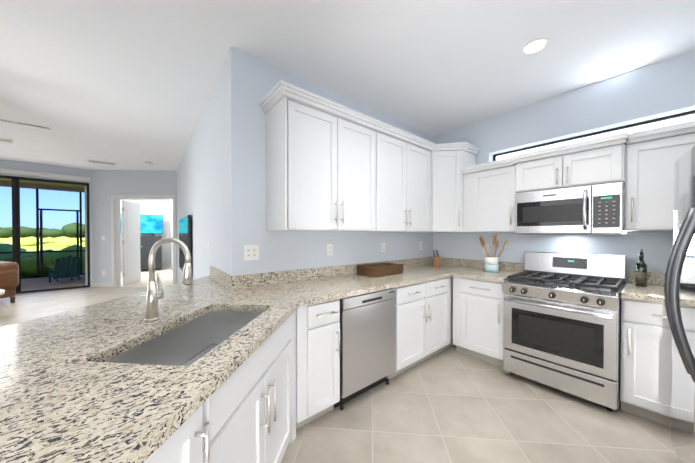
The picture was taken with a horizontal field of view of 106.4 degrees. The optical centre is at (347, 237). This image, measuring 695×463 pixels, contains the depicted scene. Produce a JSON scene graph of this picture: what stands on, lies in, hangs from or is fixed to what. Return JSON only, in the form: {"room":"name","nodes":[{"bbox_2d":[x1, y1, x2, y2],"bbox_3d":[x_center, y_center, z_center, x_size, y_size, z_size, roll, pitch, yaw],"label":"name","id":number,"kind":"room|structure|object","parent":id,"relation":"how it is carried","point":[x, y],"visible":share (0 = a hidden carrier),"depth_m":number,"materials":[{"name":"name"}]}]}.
{"room":"kitchen","nodes":[
{"label":"kitchen","id":0,"kind":"room"},
{"bbox_2d":[0,159,91,286],"bbox_3d":[-8.564,-0.341,5.086,5.140,3.250,0.160,0,1,-40],"label":"wall","id":1,"kind":"structure","parent":0,"point":[26,166],"depth_m":6.22,"materials":[{"name":"paint"}]},
{"bbox_2d":[0,175,89,293],"bbox_3d":[-8.046,-0.050,5.521,3.690,2.660,0.080,0,1,-40],"label":"door frame","id":2,"kind":"structure","parent":1,"relation":"attached to","point":[16,251],"depth_m":5.95,"materials":[{"name":"brown metal"}]},
{"bbox_2d":[0,168,90,181],"bbox_3d":[-7.996,-1.462,5.385,3.810,0.095,0.087,0,1,-40],"label":"blind headrail","id":3,"kind":"object","parent":1,"relation":"attached to","point":[36,174],"visible":1,"depth_m":6.08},
{"bbox_2d":[85,186,87,285],"bbox_3d":[-7.713,-0.369,7.980,0.200,3.250,3.190,0,1,-40],"label":"wall","id":4,"kind":"structure","parent":0,"point":[86,275],"depth_m":6.71,"materials":[{"name":"grey paint"}]},
{"bbox_2d":[89,170,176,286],"bbox_3d":[-5.465,-0.356,6.666,2.418,3.250,0.140,0,1,3],"label":"wall","id":5,"kind":"structure","parent":0,"point":[106,185],"depth_m":6.63,"materials":[{"name":"paint"}]},
{"bbox_2d":[92,283,111,286],"bbox_3d":[-6.286,1.219,6.652,0.405,0.100,0.382,0,1,-40],"label":"baseboard","id":6,"kind":"structure","parent":5,"relation":"attached to","point":[110,284],"depth_m":6.64,"materials":[{"name":"white wood"}]},
{"bbox_2d":[121,200,141,284],"bbox_3d":[-5.950,0.133,7.190,0.443,2.238,0.709,0,1,-40],"label":"door leaf","id":7,"kind":"structure","parent":5,"relation":"in","point":[131,246],"depth_m":7.10,"materials":[{"name":"white wood"}]},
{"bbox_2d":[111,195,176,286],"bbox_3d":[-5.157,0.096,6.644,1.710,2.345,0.158,0,1,3],"label":"door frame","id":8,"kind":"structure","parent":5,"relation":"attached to","point":[115,243],"depth_m":6.62,"materials":[{"name":"white wood"}]},
{"bbox_2d":[120,199,168,268],"bbox_3d":[-7.890,-0.387,9.813,1.860,3.250,0.150,0,1,-40],"label":"wall","id":9,"kind":"structure","parent":0,"point":[164,207],"depth_m":10.14,"materials":[{"name":"white paint"}]},
{"bbox_2d":[118,268,172,287],"bbox_3d":[-6.329,1.314,7.948,1.940,0.124,4.740,0,1,-40],"label":"floor","id":10,"kind":"structure","parent":0,"point":[166,277],"depth_m":7.95,"materials":[{"name":"beige tile"}]},
{"bbox_2d":[140,236,161,269],"bbox_3d":[-7.546,0.590,9.599,1.080,1.300,0.534,0,1,-40],"label":"dresser","id":11,"kind":"object","parent":10,"relation":"on","point":[147,243],"visible":0.4,"depth_m":9.50,"materials":[{"name":"grey wood"}]},
{"bbox_2d":[121,214,162,235],"bbox_3d":[-7.545,-0.455,9.573,1.220,0.789,0.180,0,1,-40],"label":"television","id":12,"kind":"object","parent":11,"relation":"on","point":[151,224],"visible":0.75,"depth_m":9.70,"materials":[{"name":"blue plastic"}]},
{"bbox_2d":[169,199,172,267],"bbox_3d":[-5.521,-0.375,8.594,0.150,3.250,4.760,0,1,-40],"label":"wall","id":13,"kind":"structure","parent":0,"point":[170,200],"depth_m":10.09,"materials":[{"name":"white paint"}]},
{"bbox_2d":[177,47,432,282],"bbox_3d":[-1.553,-0.342,5.133,3.000,3.250,5.640,0,1,-40],"label":"wall","id":14,"kind":"structure","parent":0,"point":[221,185],"depth_m":2.35,"materials":[{"name":"paint"}]},
{"bbox_2d":[179,215,190,270],"bbox_3d":[-2.901,0.133,4.633,0.060,0.970,1.700,0,1,-37],"label":"television","id":15,"kind":"object","parent":14,"relation":"attached to","point":[185,230],"visible":0.6,"depth_m":4.37,"materials":[{"name":"black plastic"}]},
{"bbox_2d":[244,245,258,260],"bbox_3d":[-0.777,0.123,2.105,0.125,0.125,0.008,0,1,-40],"label":"outlet","id":16,"kind":"object","parent":14,"relation":"attached to","point":[251,252],"depth_m":2.10,"materials":[{"name":"white plastic"}]},
{"bbox_2d":[263,88,382,231],"bbox_3d":[-0.173,-0.564,2.378,1.035,1.008,0.350,0,1,-40],"label":"upper cabinet","id":17,"kind":"object","parent":14,"relation":"attached to","point":[332,166],"depth_m":2.14,"materials":[{"name":"white wood"}]},
{"bbox_2d":[327,244,331,255],"bbox_3d":[-0.179,0.123,2.605,0.070,0.115,0.008,0,1,-40],"label":"outlet","id":18,"kind":"object","parent":14,"relation":"attached to","point":[329,246],"depth_m":2.60,"materials":[{"name":"white plastic"}]},
{"bbox_2d":[381,243,384,251],"bbox_3d":[0.427,0.118,3.111,0.070,0.115,0.008,0,1,-40],"label":"outlet","id":19,"kind":"object","parent":14,"relation":"attached to","point":[382,244],"depth_m":3.11,"materials":[{"name":"white plastic"}]},
{"bbox_2d":[383,128,430,231],"bbox_3d":[0.507,-0.569,2.947,1.020,1.008,0.348,0,1,-40],"label":"upper cabinet","id":20,"kind":"object","parent":14,"relation":"attached to","point":[406,162],"depth_m":2.82,"materials":[{"name":"white wood"}]},
{"bbox_2d":[428,142,480,232],"bbox_3d":[1.235,-0.595,3.347,0.604,1.052,0.667,0,1,-40],"label":"upper cabinet","id":21,"kind":"object","parent":14,"relation":"attached to","point":[448,161],"visible":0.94,"depth_m":3.13,"materials":[{"name":"white wood"}]},
{"bbox_2d":[0,287,678,462],"bbox_3d":[-3.563,1.371,2.362,9.700,0.120,10.460,0,1,-40],"label":"floor","id":22,"kind":"structure","parent":0,"point":[451,404],"depth_m":1.85,"materials":[{"name":"beige tile"}]},
{"bbox_2d":[0,261,18,302],"bbox_3d":[-7.060,0.886,4.892,0.980,0.800,0.910,0,1,20],"label":"leather armchair","id":23,"kind":"object","parent":22,"relation":"on","point":[9,277],"visible":1,"depth_m":5.03,"materials":[{"name":"brown leather"}]},
{"bbox_2d":[144,314,292,462],"bbox_3d":[-0.955,0.889,0.797,2.033,0.874,1.598,0,1,-40],"label":"base cabinet","id":24,"kind":"object","parent":22,"relation":"on","point":[243,413],"visible":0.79,"depth_m":0.62,"materials":[{"name":"white wood"}]},
{"bbox_2d":[0,257,665,462],"bbox_3d":[-0.157,0.372,1.617,4.970,0.142,3.333,0,1,-40],"label":"countertop","id":25,"kind":"structure","parent":24,"relation":"on","point":[68,394],"depth_m":0.90,"materials":[{"name":"beige stone"}]},
{"bbox_2d":[145,237,191,321],"bbox_3d":[-0.892,0.202,1.289,0.181,0.407,0.226,0,1,-40],"label":"pull-down faucet","id":26,"kind":"object","parent":25,"relation":"on","point":[152,308],"visible":1,"depth_m":1.26,"materials":[{"name":"silver metal"}]},
{"bbox_2d":[105,310,262,365],"bbox_3d":[-0.663,0.558,1.206,0.446,0.222,0.786,0,1,5],"label":"undermount sink","id":27,"kind":"object","parent":25,"relation":"in","point":[189,343],"depth_m":1.39,"materials":[{"name":"metal"}]},
{"bbox_2d":[356,262,402,277],"bbox_3d":[0.350,0.339,2.774,0.468,0.103,0.251,0,1,-40],"label":"wicker basket","id":28,"kind":"object","parent":25,"relation":"on","point":[374,270],"visible":1,"depth_m":2.67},
{"bbox_2d":[433,250,439,265],"bbox_3d":[1.223,0.274,3.564,0.092,0.218,0.100,0,1,15],"label":"knife block","id":29,"kind":"object","parent":25,"relation":"on","point":[436,260],"visible":1,"depth_m":3.52,"materials":[{"name":"brown wood"}]},
{"bbox_2d":[479,234,508,272],"bbox_3d":[1.632,0.174,2.951,0.374,0.429,0.274,0,1,-40],"label":"utensil crock","id":30,"kind":"object","parent":25,"relation":"on","point":[491,264],"visible":1,"depth_m":2.91,"materials":[{"name":"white ceramic"}]},
{"bbox_2d":[635,249,646,286],"bbox_3d":[2.394,0.247,2.117,0.065,0.300,0.065,0,1,-40],"label":"olive oil bottle","id":31,"kind":"object","parent":25,"relation":"on","point":[640,273],"visible":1,"depth_m":2.10,"materials":[{"name":"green glass"}]},
{"bbox_2d":[289,311,295,442],"bbox_3d":[-0.838,0.878,1.861,0.565,0.874,0.917,0,1,-40],"label":"cabinet filler","id":32,"kind":"object","parent":22,"relation":"on","point":[293,438],"visible":0.12,"depth_m":1.69,"materials":[{"name":"white wood"}]},
{"bbox_2d":[333,288,395,409],"bbox_3d":[0.003,0.879,2.339,0.605,0.864,0.622,0,1,-40],"label":"dishwasher","id":33,"kind":"object","parent":22,"relation":"on","point":[367,321],"visible":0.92,"depth_m":2.07,"materials":[{"name":"silver metal"}]},
{"bbox_2d":[296,276,453,428],"bbox_3d":[0.452,0.870,2.707,2.490,0.874,0.667,0,1,-40],"label":"base cabinet","id":34,"kind":"object","parent":22,"relation":"on","point":[424,321],"depth_m":1.89,"materials":[{"name":"white wood"}]},
{"bbox_2d":[453,276,671,426],"bbox_3d":[1.983,0.873,2.416,0.667,0.874,1.817,0,1,-40],"label":"base cabinet","id":35,"kind":"object","parent":22,"relation":"on","point":[646,353],"depth_m":1.89,"materials":[{"name":"white wood"}]},
{"bbox_2d":[502,252,626,410],"bbox_3d":[1.949,0.734,2.362,0.763,1.154,0.756,0,1,-40],"label":"gas range","id":36,"kind":"object","parent":22,"relation":"on","point":[562,323],"visible":1,"depth_m":2.16,"materials":[{"name":"silver metal"}]},
{"bbox_2d":[664,145,694,462],"bbox_3d":[1.904,0.424,1.028,0.831,1.800,0.910,1,1,43],"label":"refrigerator","id":37,"kind":"object","parent":22,"relation":"on","point":[679,289],"visible":1,"depth_m":1.31,"materials":[{"name":"silver metal"}]},
{"bbox_2d":[0,0,694,169],"bbox_3d":[-4.653,-1.655,3.637,9.700,0.346,13.860,0,1,-40],"label":"ceiling","id":38,"kind":"structure","parent":0,"point":[125,84],"depth_m":2.12,"materials":[{"name":"paint"}]},
{"bbox_2d":[0,139,16,143],"bbox_3d":[-5.865,-1.630,4.292,0.480,0.019,0.200,0,1,-40],"label":"ceiling vent","id":39,"kind":"object","parent":38,"relation":"in","point":[6,140],"depth_m":4.39,"materials":[{"name":"white metal"}]},
{"bbox_2d":[0,119,50,129],"bbox_3d":[-3.568,-1.274,2.332,1.194,0.510,1.378,0,1,-40],"label":"ceiling fan","id":40,"kind":"object","parent":38,"relation":"hanging from","point":[24,124],"visible":1,"depth_m":2.59,"materials":[{"name":"brown wood"}]},
{"bbox_2d":[87,160,115,164],"bbox_3d":[-5.489,-1.673,5.806,0.480,0.019,0.200,0,1,-40],"label":"ceiling vent","id":41,"kind":"object","parent":38,"relation":"in","point":[87,160],"depth_m":5.76,"materials":[{"name":"white metal"}]},
{"bbox_2d":[521,38,548,54],"bbox_3d":[1.432,-1.460,1.987,0.169,0.010,0.169,1,1,44],"label":"recessed light","id":42,"kind":"object","parent":38,"relation":"in","point":[535,46],"visible":1,"depth_m":1.96,"materials":[{"name":"white"}]},
{"bbox_2d":[433,51,694,282],"bbox_3d":[2.375,-0.082,2.619,0.200,2.780,3.259,0,1,-40],"label":"wall","id":43,"kind":"structure","parent":0,"point":[664,88],"depth_m":2.54,"materials":[{"name":"paint"}]},
{"bbox_2d":[483,244,488,252],"bbox_3d":[1.724,0.132,3.237,0.008,0.115,0.070,0,1,-40],"label":"outlet","id":44,"kind":"object","parent":43,"relation":"attached to","point":[486,245],"depth_m":3.22,"materials":[{"name":"white plastic"}]},
{"bbox_2d":[469,160,514,231],"bbox_3d":[1.726,-0.425,2.960,0.347,0.720,0.460,0,1,-40],"label":"upper cabinet","id":45,"kind":"object","parent":43,"relation":"attached to","point":[491,198],"depth_m":2.86,"materials":[{"name":"white wood"}]},
{"bbox_2d":[513,136,628,195],"bbox_3d":[2.096,-0.618,2.473,0.402,0.325,0.760,0,1,-40],"label":"upper cabinet","id":46,"kind":"object","parent":43,"relation":"attached to","point":[606,161],"depth_m":2.28,"materials":[{"name":"white wood"}]},
{"bbox_2d":[515,182,626,233],"bbox_3d":[2.071,-0.240,2.455,0.469,0.417,0.752,0,1,-40],"label":"over-the-range microwave","id":47,"kind":"object","parent":46,"relation":"attached to","point":[595,209],"visible":1,"depth_m":2.28,"materials":[{"name":"silver metal"}]},
{"bbox_2d":[493,110,694,160],"bbox_3d":[2.511,-0.915,2.425,0.169,0.250,2.180,0,1,-40],"label":"transom","id":48,"kind":"object","parent":43,"relation":"attached to","point":[664,121],"visible":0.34,"depth_m":2.49,"materials":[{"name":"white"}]},
{"bbox_2d":[624,124,694,230],"bbox_3d":[2.522,-0.416,2.006,0.349,0.720,0.505,0,1,-40],"label":"upper cabinet","id":49,"kind":"object","parent":43,"relation":"attached to","point":[640,164],"depth_m":1.98,"materials":[{"name":"white wood"}]},
{"label":"outside","id":50,"kind":"structure","parent":0,"visible":0},
{"bbox_2d":[0,178,84,192],"bbox_3d":[-9.826,-1.666,6.142,5.375,0.320,3.100,0,1,-40],"label":"roof slab","id":51,"kind":"structure","parent":50,"point":[44,185],"depth_m":8.15,"materials":[{"name":"brown wood"}]},
{"bbox_2d":[0,237,84,276],"bbox_3d":[-120.386,0.436,102.437,460.000,0.120,292.640,0,1,-40],"label":"lawn","id":52,"kind":"structure","parent":50,"point":[28,248],"depth_m":65.49,"materials":[{"name":"plant"}]},
{"bbox_2d":[0,240,84,250],"bbox_3d":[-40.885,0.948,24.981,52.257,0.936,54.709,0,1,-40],"label":"shrub","id":53,"kind":"object","parent":52,"relation":"on","point":[57,244],"visible":0.19,"depth_m":31.28,"materials":[{"name":"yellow plant"}]},
{"bbox_2d":[0,243,84,275],"bbox_3d":[-13.282,0.788,6.678,10.014,1.282,1.939,0,1,-40],"label":"bush","id":54,"kind":"object","parent":52,"relation":"on","point":[28,263],"visible":0.48,"depth_m":8.71,"materials":[{"name":"green plant"}]},
{"bbox_2d":[0,222,84,237],"bbox_3d":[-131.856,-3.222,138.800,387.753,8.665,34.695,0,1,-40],"label":"tree","id":55,"kind":"object","parent":52,"relation":"on","point":[69,230],"visible":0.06,"depth_m":126.27,"materials":[{"name":"green plant"}]},
{"bbox_2d":[18,274,85,293],"bbox_3d":[-9.810,1.336,6.152,5.375,0.115,3.050,0,1,-40],"label":"pavers","id":56,"kind":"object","parent":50,"point":[28,284],"depth_m":7.18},
{"bbox_2d":[0,189,84,278],"bbox_3d":[-10.732,-0.128,7.291,5.290,2.780,0.060,0,1,-40],"label":"screen frame","id":57,"kind":"object","parent":56,"relation":"on","point":[40,267],"visible":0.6,"depth_m":8.19,"materials":[{"name":"brown metal"}]},
{"bbox_2d":[47,255,81,282],"bbox_3d":[-7.955,0.875,7.312,0.846,0.774,0.528,0,1,30],"label":"chair","id":58,"kind":"object","parent":56,"relation":"on","point":[64,273],"visible":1,"depth_m":7.17,"materials":[{"name":"teal paint"}]}
]}

